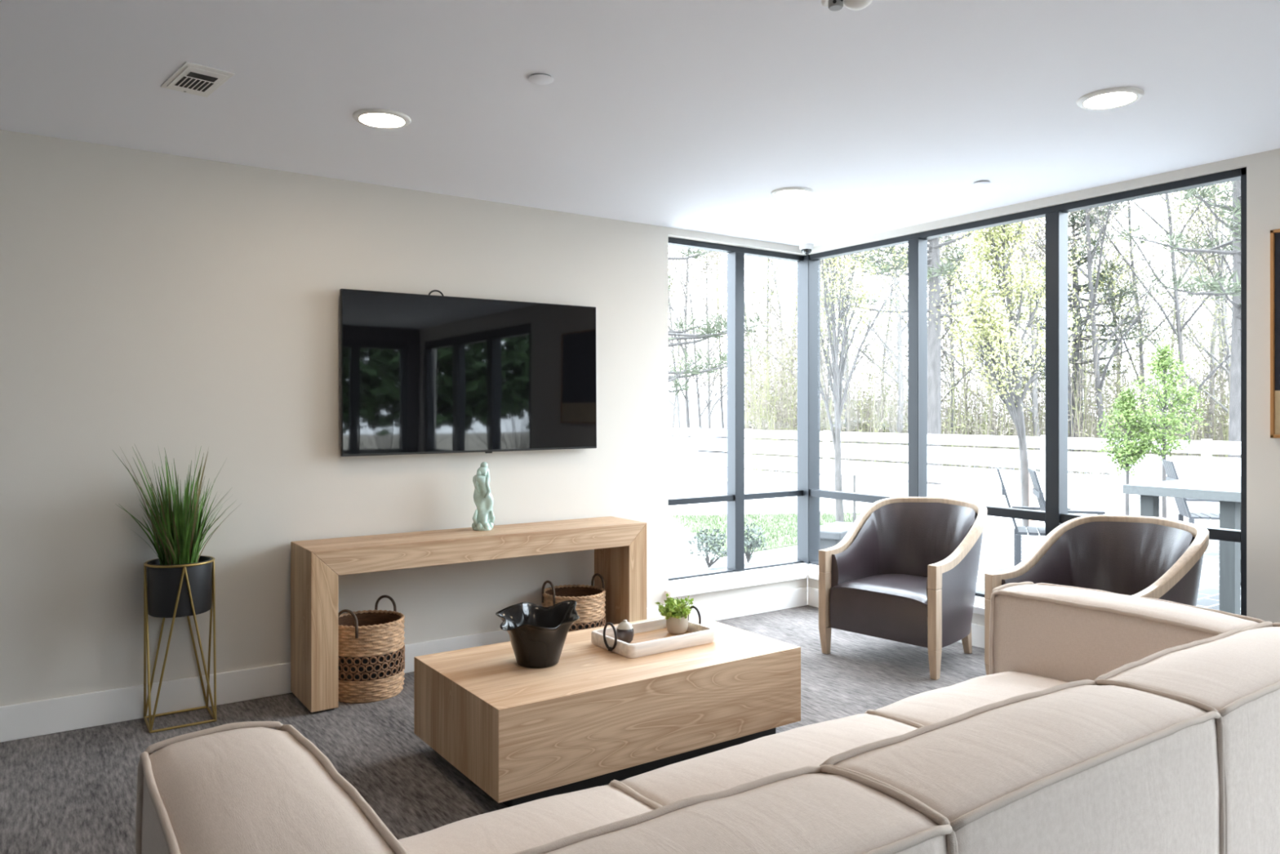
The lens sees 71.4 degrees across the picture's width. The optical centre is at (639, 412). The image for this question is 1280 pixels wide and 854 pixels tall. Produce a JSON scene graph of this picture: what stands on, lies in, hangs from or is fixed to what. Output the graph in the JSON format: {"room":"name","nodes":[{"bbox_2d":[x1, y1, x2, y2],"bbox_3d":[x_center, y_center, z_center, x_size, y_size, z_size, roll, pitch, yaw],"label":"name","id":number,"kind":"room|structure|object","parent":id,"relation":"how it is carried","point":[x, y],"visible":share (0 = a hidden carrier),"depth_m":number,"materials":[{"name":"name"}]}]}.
{"room":"living room","nodes":[
{"label":"living room","id":0,"kind":"room"},
{"bbox_2d":[0,129,804,706],"bbox_3d":[-2.702,0.105,4.247,9.574,2.750,0.200,0,0,-35],"label":"wall","id":1,"kind":"structure","parent":0,"point":[150,301],"depth_m":4.57,"materials":[{"name":"white paint"}]},
{"bbox_2d":[0,586,807,742],"bbox_3d":[-2.652,1.400,4.138,9.534,0.160,0.036,0,0,-35],"label":"baseboard","id":2,"kind":"structure","parent":1,"relation":"attached to","point":[63,713],"depth_m":4.44,"materials":[{"name":"white paint"}]},
{"bbox_2d":[339,288,596,456],"bbox_3d":[-0.962,-0.231,5.277,1.612,0.947,0.077,0,0,-35],"label":"television","id":3,"kind":"object","parent":1,"relation":"attached to","point":[420,374],"visible":1,"depth_m":5.19,"materials":[{"name":"black glass"}]},
{"bbox_2d":[668,236,803,580],"bbox_3d":[0.696,-0.024,6.597,1.363,2.393,0.100,0,0,-35],"label":"window","id":4,"kind":"structure","parent":1,"relation":"in","point":[735,496],"depth_m":6.57,"materials":[{"name":"grey metal"}]},
{"bbox_2d":[665,562,808,597],"bbox_3d":[0.706,1.219,6.561,1.394,0.092,0.260,0,0,-35],"label":"trim","id":5,"kind":"structure","parent":1,"relation":"attached to","point":[729,580],"depth_m":6.45,"materials":[{"name":"white paint"}]},
{"bbox_2d":[673,577,807,604],"bbox_3d":[0.684,1.373,6.570,1.313,0.215,0.220,0,0,-35],"label":"trim","id":6,"kind":"structure","parent":1,"relation":"attached to","point":[794,584],"depth_m":6.50,"materials":[{"name":"white paint"}]},
{"bbox_2d":[0,604,986,853],"bbox_3d":[-0.268,1.540,0.714,9.970,0.120,8.780,0,0,-35],"label":"floor","id":7,"kind":"structure","parent":0,"point":[72,791],"depth_m":3.92,"materials":[{"name":"carpet"}]},
{"bbox_2d":[143,555,217,733],"bbox_3d":[-2.213,1.096,4.287,0.306,0.768,0.306,0,0,-35],"label":"plant stand","id":8,"kind":"object","parent":7,"relation":"on","point":[146,642],"visible":0.85,"depth_m":4.25,"materials":[{"name":"gold metal"}]},
{"bbox_2d":[146,555,212,617],"bbox_3d":[-2.213,0.836,4.287,0.276,0.248,0.276,0,0,-35],"label":"plant pot","id":9,"kind":"object","parent":8,"relation":"in","point":[162,584],"visible":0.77,"depth_m":4.17,"materials":[{"name":"black"}]},
{"bbox_2d":[114,444,238,564],"bbox_3d":[-2.172,0.450,4.198,0.543,0.600,0.390,0,0,-35],"label":"potted grass","id":10,"kind":"object","parent":9,"relation":"on","point":[179,535],"depth_m":4.23,"materials":[{"name":"green plant"}]},
{"bbox_2d":[338,595,404,702],"bbox_3d":[-1.444,1.241,4.713,0.391,0.478,0.391,0,0,19],"label":"wicker basket","id":11,"kind":"object","parent":7,"relation":"on","point":[371,645],"visible":0.74,"depth_m":4.55,"materials":[{"name":"brown wicker"}]},
{"bbox_2d":[290,515,646,713],"bbox_3d":[-0.898,1.080,5.092,2.005,0.800,0.408,0,0,-35],"label":"console table","id":12,"kind":"object","parent":7,"relation":"on","point":[619,544],"visible":0.82,"depth_m":4.71,"materials":[{"name":"brown wood"}]},
{"bbox_2d":[471,462,494,530],"bbox_3d":[-0.913,0.484,5.157,0.130,0.392,0.122,0,0,-37],"label":"statuette","id":13,"kind":"object","parent":12,"relation":"on","point":[483,517],"visible":1,"depth_m":5.12,"materials":[{"name":"green ceramic"}]},
{"bbox_2d":[475,480,479,492],"bbox_3d":[-0.930,0.419,5.121,0.037,0.086,0.026,0,0,-35],"label":"drapery","id":14,"kind":"object","parent":13,"relation":"hanging from","point":[477,482],"depth_m":5.11,"materials":[{"name":"green ceramic"}]},
{"bbox_2d":[484,476,490,497],"bbox_3d":[-0.881,0.432,5.128,0.042,0.123,0.037,0,0,-35],"label":"drapery","id":15,"kind":"object","parent":13,"relation":"hanging from","point":[486,479],"depth_m":5.12,"materials":[{"name":"green ceramic"}]},
{"bbox_2d":[542,573,605,631],"bbox_3d":[-0.403,1.241,5.431,0.391,0.478,0.391,0,0,-36],"label":"wicker basket","id":16,"kind":"object","parent":7,"relation":"on","point":[590,600],"visible":0.33,"depth_m":5.32,"materials":[{"name":"brown wicker"}]},
{"bbox_2d":[413,613,800,807],"bbox_3d":[-0.128,1.274,3.978,1.508,0.411,0.846,0,0,-35],"label":"coffee table","id":17,"kind":"object","parent":7,"relation":"on","point":[597,716],"visible":0.83,"depth_m":3.62,"materials":[{"name":"brown wood"}]},
{"bbox_2d":[495,600,579,668],"bbox_3d":[-0.429,0.949,3.807,0.376,0.239,0.359,0,0,-35],"label":"bowl","id":18,"kind":"object","parent":17,"relation":"on","point":[537,633],"visible":1,"depth_m":3.73,"materials":[{"name":"black ceramic"}]},
{"bbox_2d":[591,605,715,657],"bbox_3d":[0.063,1.002,4.131,0.528,0.134,0.330,0,0,-36],"label":"serving tray","id":19,"kind":"object","parent":17,"relation":"on","point":[652,637],"visible":0.88,"depth_m":4.06,"materials":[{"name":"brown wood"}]},
{"bbox_2d":[616,619,634,643],"bbox_3d":[-0.069,1.002,4.083,0.082,0.104,0.082,0,0,-35],"label":"lidded jar","id":20,"kind":"object","parent":19,"relation":"on","point":[624,630],"visible":0.84,"depth_m":4.05,"materials":[{"name":"grey ceramic"}]},
{"bbox_2d":[666,615,688,634],"bbox_3d":[0.178,1.012,4.259,0.106,0.085,0.106,0,0,-35],"label":"succulent pot","id":21,"kind":"object","parent":19,"relation":"on","point":[674,625],"visible":0.7,"depth_m":4.21,"materials":[{"name":"beige ceramic"}]},
{"bbox_2d":[654,593,694,620],"bbox_3d":[0.172,0.930,4.260,0.180,0.121,0.197,0,0,16],"label":"succulent","id":22,"kind":"object","parent":21,"relation":"in","point":[675,608],"visible":0.98,"depth_m":4.22,"materials":[{"name":"green plant"}]},
{"bbox_2d":[135,581,1279,853],"bbox_3d":[0.663,1.105,2.454,3.497,0.779,1.300,0,0,-35],"label":"sectional sofa","id":23,"kind":"object","parent":7,"relation":"on","point":[1100,722],"visible":1,"depth_m":2.04,"materials":[{"name":"fabric"}]},
{"bbox_2d":[818,497,986,679],"bbox_3d":[1.661,1.014,5.465,0.825,0.932,0.822,0,0,-43],"label":"armchair","id":24,"kind":"object","parent":7,"relation":"on","point":[905,570],"visible":1,"depth_m":5.43,"materials":[{"name":"brown leather"}]},
{"bbox_2d":[984,514,1208,675],"bbox_3d":[2.343,1.014,4.490,0.825,0.932,0.822,0,0,-24],"label":"armchair","id":25,"kind":"object","parent":7,"relation":"on","point":[1158,557],"visible":0.35,"depth_m":4.69,"materials":[{"name":"brown leather"}]},
{"bbox_2d":[0,0,1279,246],"bbox_3d":[-0.268,-1.370,0.714,9.970,0.200,8.780,0,0,-35],"label":"ceiling","id":26,"kind":"structure","parent":0,"point":[682,114],"depth_m":3.56,"materials":[{"name":"white paint"}]},
{"bbox_2d":[160,62,235,97],"bbox_3d":[-1.693,-1.265,3.406,0.170,0.010,0.330,0,0,-43],"label":"ceiling vent","id":27,"kind":"object","parent":26,"relation":"in","point":[189,77],"visible":1,"depth_m":3.38,"materials":[{"name":"white plastic"}]},
{"bbox_2d":[352,108,410,128],"bbox_3d":[-1.114,-1.263,3.848,0.242,0.014,0.242,0,0,-35],"label":"recessed light","id":28,"kind":"object","parent":26,"relation":"in","point":[383,118],"visible":1,"depth_m":3.82,"materials":[{"name":"white plastic"}]},
{"bbox_2d":[528,73,553,84],"bbox_3d":[-0.377,-1.265,3.385,0.098,0.010,0.098,0,0,-35],"label":"sprinkler cover","id":29,"kind":"object","parent":26,"relation":"attached to","point":[536,78],"visible":1,"depth_m":3.38,"materials":[{"name":"grey plastic"}]},
{"bbox_2d":[770,186,813,198],"bbox_3d":[0.878,-1.263,5.144,0.242,0.014,0.242,0,0,-35],"label":"recessed light","id":30,"kind":"object","parent":26,"relation":"in","point":[788,192],"visible":1,"depth_m":5.11,"materials":[{"name":"white plastic"}]},
{"bbox_2d":[799,243,813,254],"bbox_3d":[1.264,-1.234,6.770,0.104,0.072,0.104,0,0,-35],"label":"dome camera","id":31,"kind":"object","parent":26,"relation":"attached to","point":[806,249],"visible":1,"depth_m":6.74,"materials":[{"name":"white plastic"}]},
{"bbox_2d":[821,0,872,11],"bbox_3d":[0.627,-1.240,2.669,0.150,0.060,0.110,0,0,0],"label":"ceiling sensor","id":32,"kind":"object","parent":26,"relation":"attached to","point":[833,5],"visible":1,"depth_m":2.66,"materials":[{"name":"white plastic"}]},
{"bbox_2d":[972,180,991,186],"bbox_3d":[1.890,-1.265,4.930,0.098,0.010,0.098,0,0,-35],"label":"sprinkler cover","id":33,"kind":"object","parent":26,"relation":"attached to","point":[982,183],"visible":1,"depth_m":4.91,"materials":[{"name":"grey plastic"}]},
{"bbox_2d":[1075,86,1143,110],"bbox_3d":[1.897,-1.263,3.600,0.242,0.014,0.242,0,0,-35],"label":"recessed light","id":34,"kind":"object","parent":26,"relation":"in","point":[1114,97],"visible":1,"depth_m":3.57,"materials":[{"name":"white plastic"}]},
{"bbox_2d":[803,148,1279,626],"bbox_3d":[3.687,0.105,3.564,0.210,2.750,8.580,0,0,-35],"label":"wall","id":35,"kind":"structure","parent":0,"point":[1263,169],"depth_m":4.37,"materials":[{"name":"white paint"}]},
{"bbox_2d":[797,254,820,563],"bbox_3d":[1.319,-0.024,6.981,0.129,2.393,0.125,0,0,-35],"label":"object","id":36,"kind":"structure","parent":35,"relation":"attached to","point":[808,270],"depth_m":6.93,"materials":[{"name":"grey metal"}]},
{"bbox_2d":[808,586,984,648],"bbox_3d":[2.633,1.400,4.911,0.036,0.160,4.694,0,0,-35],"label":"baseboard","id":37,"kind":"structure","parent":35,"relation":"attached to","point":[977,630],"depth_m":5.64,"materials":[{"name":"white paint"}]},
{"bbox_2d":[807,564,985,615],"bbox_3d":[2.209,1.219,5.672,0.250,0.092,3.030,0,0,-35],"label":"trim","id":38,"kind":"structure","parent":35,"relation":"attached to","point":[979,603],"depth_m":5.68,"materials":[{"name":"white paint"}]},
{"bbox_2d":[809,167,1246,616],"bbox_3d":[2.195,-0.024,5.684,0.100,2.393,3.015,0,0,-35],"label":"window","id":39,"kind":"structure","parent":35,"relation":"in","point":[1055,513],"depth_m":5.26,"materials":[{"name":"grey metal"}]},
{"bbox_2d":[1270,228,1279,438],"bbox_3d":[3.288,-0.376,3.957,0.040,1.000,0.840,0,0,-35],"label":"wall picture","id":40,"kind":"object","parent":35,"relation":"attached to","point":[1275,233],"visible":1,"depth_m":4.28,"materials":[{"name":"brown wood"}]},
{"label":"outside","id":41,"kind":"structure","parent":0,"visible":0},
{"bbox_2d":[668,420,1218,490],"bbox_3d":[12.765,2.210,69.549,220.000,0.940,220.000,0,0,-35],"label":"ground","id":42,"kind":"structure","parent":41,"point":[753,485],"depth_m":22.18,"materials":[{"name":"green plant"}]},
{"bbox_2d":[668,245,701,436],"bbox_3d":[1.326,-4.785,45.668,5.859,13.326,6.017,0,0,-42],"label":"bare tree","id":43,"kind":"object","parent":42,"relation":"on","point":[677,408],"visible":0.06,"depth_m":45.73,"materials":[{"name":"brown plant"}]},
{"bbox_2d":[668,245,727,436],"bbox_3d":[2.083,-3.954,38.061,4.486,11.659,4.898,0,0,-17],"label":"bare tree","id":44,"kind":"object","parent":42,"relation":"on","point":[696,379],"visible":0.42,"depth_m":38.31,"materials":[{"name":"grey plant"}]},
{"bbox_2d":[668,254,727,436],"bbox_3d":[2.403,-3.688,50.966,5.024,11.128,4.892,0,0,34],"label":"bare tree","id":45,"kind":"object","parent":42,"relation":"on","point":[674,395],"visible":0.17,"depth_m":50.84,"materials":[{"name":"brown plant"}]},
{"bbox_2d":[668,248,754,428],"bbox_3d":[3.270,-3.188,38.830,3.814,10.131,4.852,0,0,17],"label":"bare tree","id":46,"kind":"object","parent":42,"relation":"on","point":[713,255],"visible":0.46,"depth_m":38.67,"materials":[{"name":"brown plant"}]},
{"bbox_2d":[668,245,764,437],"bbox_3d":[1.692,-6.473,42.641,7.015,16.701,6.425,0,0,-25],"label":"bare tree","id":47,"kind":"object","parent":42,"relation":"on","point":[686,397],"visible":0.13,"depth_m":41.94,"materials":[{"name":"grey plant"}]},
{"bbox_2d":[668,244,769,396],"bbox_3d":[0.100,-3.608,23.033,5.191,10.965,5.949,0,0,-35],"label":"pine tree","id":48,"kind":"object","parent":42,"relation":"on","point":[710,332],"visible":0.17,"depth_m":22.69,"materials":[{"name":"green plant"}]},
{"bbox_2d":[668,248,791,428],"bbox_3d":[4.856,-5.216,49.217,6.826,14.182,6.019,0,0,34],"label":"bare tree","id":49,"kind":"object","parent":42,"relation":"on","point":[715,284],"visible":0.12,"depth_m":49.31,"materials":[{"name":"grey plant"}]},
{"bbox_2d":[711,302,755,399],"bbox_3d":[5.500,-2.408,53.646,3.225,8.568,4.103,0,0,17],"label":"bare tree","id":50,"kind":"object","parent":42,"relation":"on","point":[726,303],"visible":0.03,"depth_m":53.43,"materials":[{"name":"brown plant"}]},
{"bbox_2d":[685,251,788,389],"bbox_3d":[5.372,-5.318,46.669,6.107,14.392,6.926,0,0,26],"label":"bare tree","id":51,"kind":"object","parent":42,"relation":"on","point":[724,269],"visible":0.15,"depth_m":47.08,"materials":[{"name":"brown plant"}]},
{"bbox_2d":[702,254,836,391],"bbox_3d":[6.276,-4.457,41.015,5.720,12.669,5.570,0,0,-44],"label":"bare tree","id":52,"kind":"object","parent":42,"relation":"on","point":[771,260],"visible":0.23,"depth_m":40.95,"materials":[{"name":"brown plant"}]},
{"bbox_2d":[712,257,837,376],"bbox_3d":[7.077,-6.105,44.873,7.685,15.969,6.776,0,0,9],"label":"bare tree","id":53,"kind":"object","parent":42,"relation":"on","point":[768,260],"visible":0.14,"depth_m":44.43,"materials":[{"name":"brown plant"}]},
{"bbox_2d":[668,400,907,437],"bbox_3d":[7.818,0.580,54.500,18.900,2.600,5.400,0,0,0],"label":"building","id":54,"kind":"structure","parent":42,"relation":"on","point":[716,422],"depth_m":51.99,"materials":[{"name":"white"}]},
{"bbox_2d":[752,259,831,387],"bbox_3d":[7.037,-4.007,40.984,4.526,11.764,4.941,0,0,43],"label":"bare tree","id":55,"kind":"object","parent":42,"relation":"on","point":[780,260],"visible":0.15,"depth_m":41.48,"materials":[{"name":"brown plant"}]},
{"bbox_2d":[744,260,861,380],"bbox_3d":[7.611,-4.814,41.646,5.884,13.383,6.043,0,0,9],"label":"bare tree","id":56,"kind":"object","parent":42,"relation":"on","point":[765,331],"visible":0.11,"depth_m":41.46,"materials":[{"name":"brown plant"}]},
{"bbox_2d":[724,247,886,460],"bbox_3d":[5.371,-3.914,27.222,4.360,11.584,5.548,0,0,-23],"label":"bare tree","id":57,"kind":"object","parent":42,"relation":"on","point":[862,285],"visible":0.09,"depth_m":27.41,"materials":[{"name":"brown plant"}]},
{"bbox_2d":[764,256,879,393],"bbox_3d":[6.923,-4.017,36.276,4.534,11.784,4.950,0,0,44],"label":"bare tree","id":58,"kind":"object","parent":42,"relation":"on","point":[843,256],"visible":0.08,"depth_m":36.98,"materials":[{"name":"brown plant"}]},
{"bbox_2d":[835,244,928,417],"bbox_3d":[10.155,-4.080,35.809,5.054,11.909,5.733,0,0,35],"label":"bare tree","id":59,"kind":"object","parent":42,"relation":"on","point":[906,283],"visible":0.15,"depth_m":35.09,"materials":[{"name":"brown plant"}]},
{"bbox_2d":[820,231,985,463],"bbox_3d":[7.083,-4.831,25.922,5.899,13.417,6.058,0,0,35],"label":"bare tree","id":60,"kind":"object","parent":42,"relation":"on","point":[899,317],"visible":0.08,"depth_m":25.50,"materials":[{"name":"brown plant"}]},
{"bbox_2d":[856,232,986,466],"bbox_3d":[9.030,-3.369,27.777,3.950,10.492,5.025,0,0,1],"label":"bare tree","id":61,"kind":"object","parent":42,"relation":"on","point":[953,418],"visible":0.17,"depth_m":27.01,"materials":[{"name":"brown plant"}]},
{"bbox_2d":[821,230,1045,484],"bbox_3d":[6.967,-3.475,20.895,5.166,10.698,4.385,0,0,34],"label":"pine tree","id":62,"kind":"object","parent":42,"relation":"on","point":[934,267],"visible":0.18,"depth_m":20.91,"materials":[{"name":"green plant"}]},
{"bbox_2d":[853,233,1022,403],"bbox_3d":[8.240,-4.522,26.496,4.923,12.795,5.375,0,0,-15],"label":"bare tree","id":63,"kind":"object","parent":42,"relation":"on","point":[906,301],"visible":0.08,"depth_m":26.39,"materials":[{"name":"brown plant"}]},
{"bbox_2d":[668,426,1240,527],"bbox_3d":[3.741,1.005,18.070,0.080,1.270,28.500,0,0,-35],"label":"fence","id":64,"kind":"object","parent":42,"relation":"on","point":[1205,465],"visible":0.39,"depth_m":15.51,"materials":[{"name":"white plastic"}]},
{"bbox_2d":[894,227,1016,429],"bbox_3d":[14.291,-4.733,37.770,5.812,13.220,5.969,0,0,-37],"label":"bare tree","id":65,"kind":"object","parent":42,"relation":"on","point":[969,240],"visible":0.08,"depth_m":37.47,"materials":[{"name":"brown plant"}]},
{"bbox_2d":[906,232,1005,420],"bbox_3d":[11.946,-3.772,33.778,4.793,11.292,5.436,0,0,37],"label":"bare tree","id":66,"kind":"object","parent":42,"relation":"on","point":[943,322],"visible":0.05,"depth_m":34.09,"materials":[{"name":"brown plant"}]},
{"bbox_2d":[719,292,1231,475],"bbox_3d":[16.183,-0.721,32.022,28.392,5.210,17.439,0,0,0],"label":"undergrowth","id":67,"kind":"object","parent":42,"relation":"on","point":[780,406],"visible":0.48,"depth_m":25.97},
{"bbox_2d":[884,210,1088,471],"bbox_3d":[10.307,-3.845,25.740,4.309,11.447,5.482,0,0,-33],"label":"bare tree","id":68,"kind":"object","parent":42,"relation":"on","point":[1034,395],"visible":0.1,"depth_m":25.20,"materials":[{"name":"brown plant"}]},
{"bbox_2d":[971,218,1086,431],"bbox_3d":[14.879,-4.223,35.939,5.172,12.196,5.032,0,0,-13],"label":"bare tree","id":69,"kind":"object","parent":42,"relation":"on","point":[1040,219],"visible":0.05,"depth_m":35.34,"materials":[{"name":"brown plant"}]},
{"bbox_2d":[977,202,1168,452],"bbox_3d":[12.870,-2.312,26.949,5.153,8.375,4.016,0,0,18],"label":"pine tree","id":70,"kind":"object","parent":42,"relation":"on","point":[1075,285],"visible":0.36,"depth_m":26.69,"materials":[{"name":"grey plant"}]},
{"bbox_2d":[998,217,1168,472],"bbox_3d":[11.730,-4.838,25.678,6.462,13.424,5.698,0,0,-32],"label":"bare tree","id":71,"kind":"object","parent":42,"relation":"on","point":[1040,255],"visible":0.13,"depth_m":25.68,"materials":[{"name":"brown plant"}]},
{"bbox_2d":[1019,205,1161,404],"bbox_3d":[17.719,-4.199,35.225,4.575,12.155,5.821,0,0,-31],"label":"bare tree","id":72,"kind":"object","parent":42,"relation":"on","point":[1084,270],"visible":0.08,"depth_m":34.73,"materials":[{"name":"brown plant"}]},
{"bbox_2d":[1035,201,1168,436],"bbox_3d":[15.773,-3.171,31.231,4.558,10.094,4.438,0,0,-14],"label":"bare tree","id":73,"kind":"object","parent":42,"relation":"on","point":[1109,256],"visible":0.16,"depth_m":30.93,"materials":[{"name":"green plant"}]},
{"bbox_2d":[1019,200,1196,474],"bbox_3d":[13.003,-6.537,24.731,7.136,16.828,6.943,0,0,-9],"label":"bare tree","id":74,"kind":"object","parent":42,"relation":"on","point":[1099,384],"visible":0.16,"depth_m":24.81,"materials":[{"name":"grey plant"}]},
{"bbox_2d":[1068,199,1228,452],"bbox_3d":[14.768,-4.917,27.425,6.539,13.584,5.765,0,0,-18],"label":"bare tree","id":75,"kind":"object","parent":42,"relation":"on","point":[1131,264],"visible":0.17,"depth_m":27.47,"materials":[{"name":"grey plant"}]},
{"bbox_2d":[1071,183,1232,456],"bbox_3d":[14.259,-5.463,24.270,5.647,14.678,6.165,0,0,-1],"label":"bare tree","id":76,"kind":"object","parent":42,"relation":"on","point":[1177,304],"visible":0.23,"depth_m":24.43,"materials":[{"name":"grey plant"}]},
{"bbox_2d":[1084,182,1232,413],"bbox_3d":[16.031,-4.055,24.997,5.216,11.864,5.357,0,0,-20],"label":"bare tree","id":77,"kind":"object","parent":42,"relation":"on","point":[1220,262],"visible":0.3,"depth_m":24.88,"materials":[{"name":"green plant"}]},
{"bbox_2d":[1120,184,1232,408],"bbox_3d":[20.677,-3.835,34.180,5.158,11.423,5.022,0,0,-17],"label":"bare tree","id":78,"kind":"object","parent":42,"relation":"on","point":[1171,199],"visible":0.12,"depth_m":33.98,"materials":[{"name":"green plant"}]},
{"bbox_2d":[1113,179,1240,457],"bbox_3d":[12.918,-3.173,18.668,4.230,10.094,5.403,0,0,1],"label":"pine tree","id":79,"kind":"object","parent":42,"relation":"on","point":[1234,433],"visible":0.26,"depth_m":19.00,"materials":[{"name":"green plant"}]},
{"bbox_2d":[1131,184,1231,428],"bbox_3d":[24.186,-6.167,38.443,7.744,16.093,6.828,0,0,-1],"label":"bare tree","id":80,"kind":"object","parent":42,"relation":"on","point":[1151,212],"visible":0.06,"depth_m":39.15,"materials":[{"name":"grey plant"}]},
{"bbox_2d":[1142,182,1232,439],"bbox_3d":[19.627,-4.292,29.066,5.911,12.342,4.646,0,0,21],"label":"bare tree","id":81,"kind":"object","parent":42,"relation":"on","point":[1180,259],"visible":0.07,"depth_m":29.25,"materials":[{"name":"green plant"}]},
{"bbox_2d":[1153,181,1232,336],"bbox_3d":[16.931,-4.851,24.894,5.176,13.455,5.652,0,0,-19],"label":"bare tree","id":82,"kind":"object","parent":42,"relation":"on","point":[1211,223],"visible":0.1,"depth_m":24.85,"materials":[{"name":"grey plant"}]},
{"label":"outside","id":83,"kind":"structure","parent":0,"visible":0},
{"bbox_2d":[670,510,862,557],"bbox_3d":[2.549,1.845,12.148,3.759,0.470,3.982,0,0,-6],"label":"lawn","id":84,"kind":"structure","parent":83,"point":[691,526],"depth_m":12.68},
{"bbox_2d":[766,244,907,521],"bbox_3d":[3.014,-1.190,12.973,2.158,5.628,1.954,0,0,25],"label":"young tree","id":85,"kind":"object","parent":84,"relation":"on","point":[837,369],"visible":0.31,"depth_m":12.96,"materials":[{"name":"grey plant"}]},
{"bbox_2d":[853,475,856,522],"bbox_3d":[3.079,1.260,12.800,0.041,0.720,0.041,0,0,-12],"label":"stake","id":86,"kind":"object","parent":84,"relation":"on","point":[854,476],"visible":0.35,"depth_m":12.78,"materials":[{"name":"grey wood"}]},
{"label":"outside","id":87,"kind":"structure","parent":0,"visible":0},
{"bbox_2d":[668,478,1045,573],"bbox_3d":[-7.609,1.853,13.672,23.000,0.455,20.850,0,0,-35],"label":"lawn","id":88,"kind":"structure","parent":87,"point":[679,548],"depth_m":14.35,"materials":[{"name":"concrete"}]},
{"bbox_2d":[686,527,727,567],"bbox_3d":[0.717,1.407,9.295,0.472,0.440,0.470,0,0,-35],"label":"shrub","id":89,"kind":"object","parent":88,"relation":"on","point":[700,544],"visible":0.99,"depth_m":9.26,"materials":[{"name":"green plant"}]},
{"bbox_2d":[744,518,766,563],"bbox_3d":[1.163,1.388,9.597,0.442,0.474,0.396,0,0,-35],"label":"shrub","id":90,"kind":"object","parent":88,"relation":"on","point":[749,543],"visible":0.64,"depth_m":9.57,"materials":[{"name":"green plant"}]},
{"bbox_2d":[928,217,1087,527],"bbox_3d":[5.159,-1.297,12.823,1.940,5.839,2.054,0,0,-36],"label":"young tree","id":91,"kind":"object","parent":88,"relation":"on","point":[1004,235],"visible":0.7,"depth_m":12.61,"materials":[{"name":"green plant"}]},
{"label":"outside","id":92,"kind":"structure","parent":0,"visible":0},
{"bbox_2d":[668,525,1240,614],"bbox_3d":[6.578,1.850,6.482,7.810,0.460,11.200,0,0,-35],"label":"patio","id":93,"kind":"structure","parent":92,"point":[997,551],"depth_m":9.63,"materials":[{"name":"concrete"}]},
{"bbox_2d":[820,521,853,549],"bbox_3d":[2.048,1.400,9.200,0.400,0.440,0.840,0,0,35],"label":"stone bench","id":94,"kind":"object","parent":93,"relation":"on","point":[831,534],"visible":0.38,"depth_m":8.89,"materials":[{"name":"white stone"}]},
{"bbox_2d":[1028,456,1035,526],"bbox_3d":[5.454,1.120,12.400,0.074,1.000,0.074,0,0,-12],"label":"stake","id":95,"kind":"object","parent":93,"relation":"on","point":[1031,459],"visible":0.54,"depth_m":12.37,"materials":[{"name":"beige wood"}]},
{"bbox_2d":[995,466,1071,566],"bbox_3d":[3.945,1.090,8.925,0.700,1.060,0.580,0,0,21],"label":"patio chair","id":96,"kind":"object","parent":93,"relation":"on","point":[1019,531],"visible":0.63,"depth_m":8.80,"materials":[{"name":"grey wood"}]},
{"bbox_2d":[1027,467,1105,524],"bbox_3d":[4.156,1.090,8.621,0.700,1.060,0.580,0,0,17],"label":"patio chair","id":97,"kind":"object","parent":93,"relation":"on","point":[1037,490],"visible":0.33,"depth_m":8.72,"materials":[{"name":"grey"}]},
{"bbox_2d":[1096,385,1159,515],"bbox_3d":[6.520,0.628,11.912,0.793,1.984,0.766,0,0,-35],"label":"tree","id":98,"kind":"object","parent":93,"relation":"on","point":[1130,452],"visible":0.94,"depth_m":11.85,"materials":[{"name":"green plant"}]},
{"bbox_2d":[1121,337,1208,518],"bbox_3d":[6.837,0.326,11.593,1.067,2.588,1.004,0,0,-35],"label":"tree","id":99,"kind":"object","parent":93,"relation":"on","point":[1161,364],"visible":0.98,"depth_m":11.51,"materials":[{"name":"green plant"}]},
{"bbox_2d":[1166,456,1170,519],"bbox_3d":[6.764,1.095,11.400,0.046,1.050,0.046,0,0,-12],"label":"stake","id":100,"kind":"object","parent":93,"relation":"on","point":[1168,458],"visible":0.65,"depth_m":11.38,"materials":[{"name":"beige wood"}]},
{"bbox_2d":[1122,475,1240,614],"bbox_3d":[5.117,1.115,7.640,1.900,1.011,0.966,0,0,-35],"label":"patio table","id":101,"kind":"object","parent":93,"relation":"on","point":[1225,489],"visible":0.63,"depth_m":6.96,"materials":[{"name":"white"}]},
{"bbox_2d":[1161,459,1219,523],"bbox_3d":[6.435,1.090,10.223,0.700,1.060,0.580,0,0,19],"label":"patio chair","id":102,"kind":"object","parent":93,"relation":"on","point":[1171,474],"visible":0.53,"depth_m":10.18,"materials":[{"name":"grey wood"}]},
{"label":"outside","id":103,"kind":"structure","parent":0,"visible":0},
{"bbox_2d":[668,448,1219,506],"bbox_3d":[8.810,1.900,30.375,19.000,0.360,80.000,0,0,-35],"label":"road","id":104,"kind":"structure","parent":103,"point":[674,449],"depth_m":22.73,"materials":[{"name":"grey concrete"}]},
{"bbox_2d":[690,420,796,456],"bbox_3d":[4.019,0.995,30.003,4.452,1.450,1.800,0,0,-5],"label":"car","id":105,"kind":"object","parent":104,"relation":"on","point":[710,437],"visible":0.04,"depth_m":29.05,"materials":[{"name":"grey paint"}]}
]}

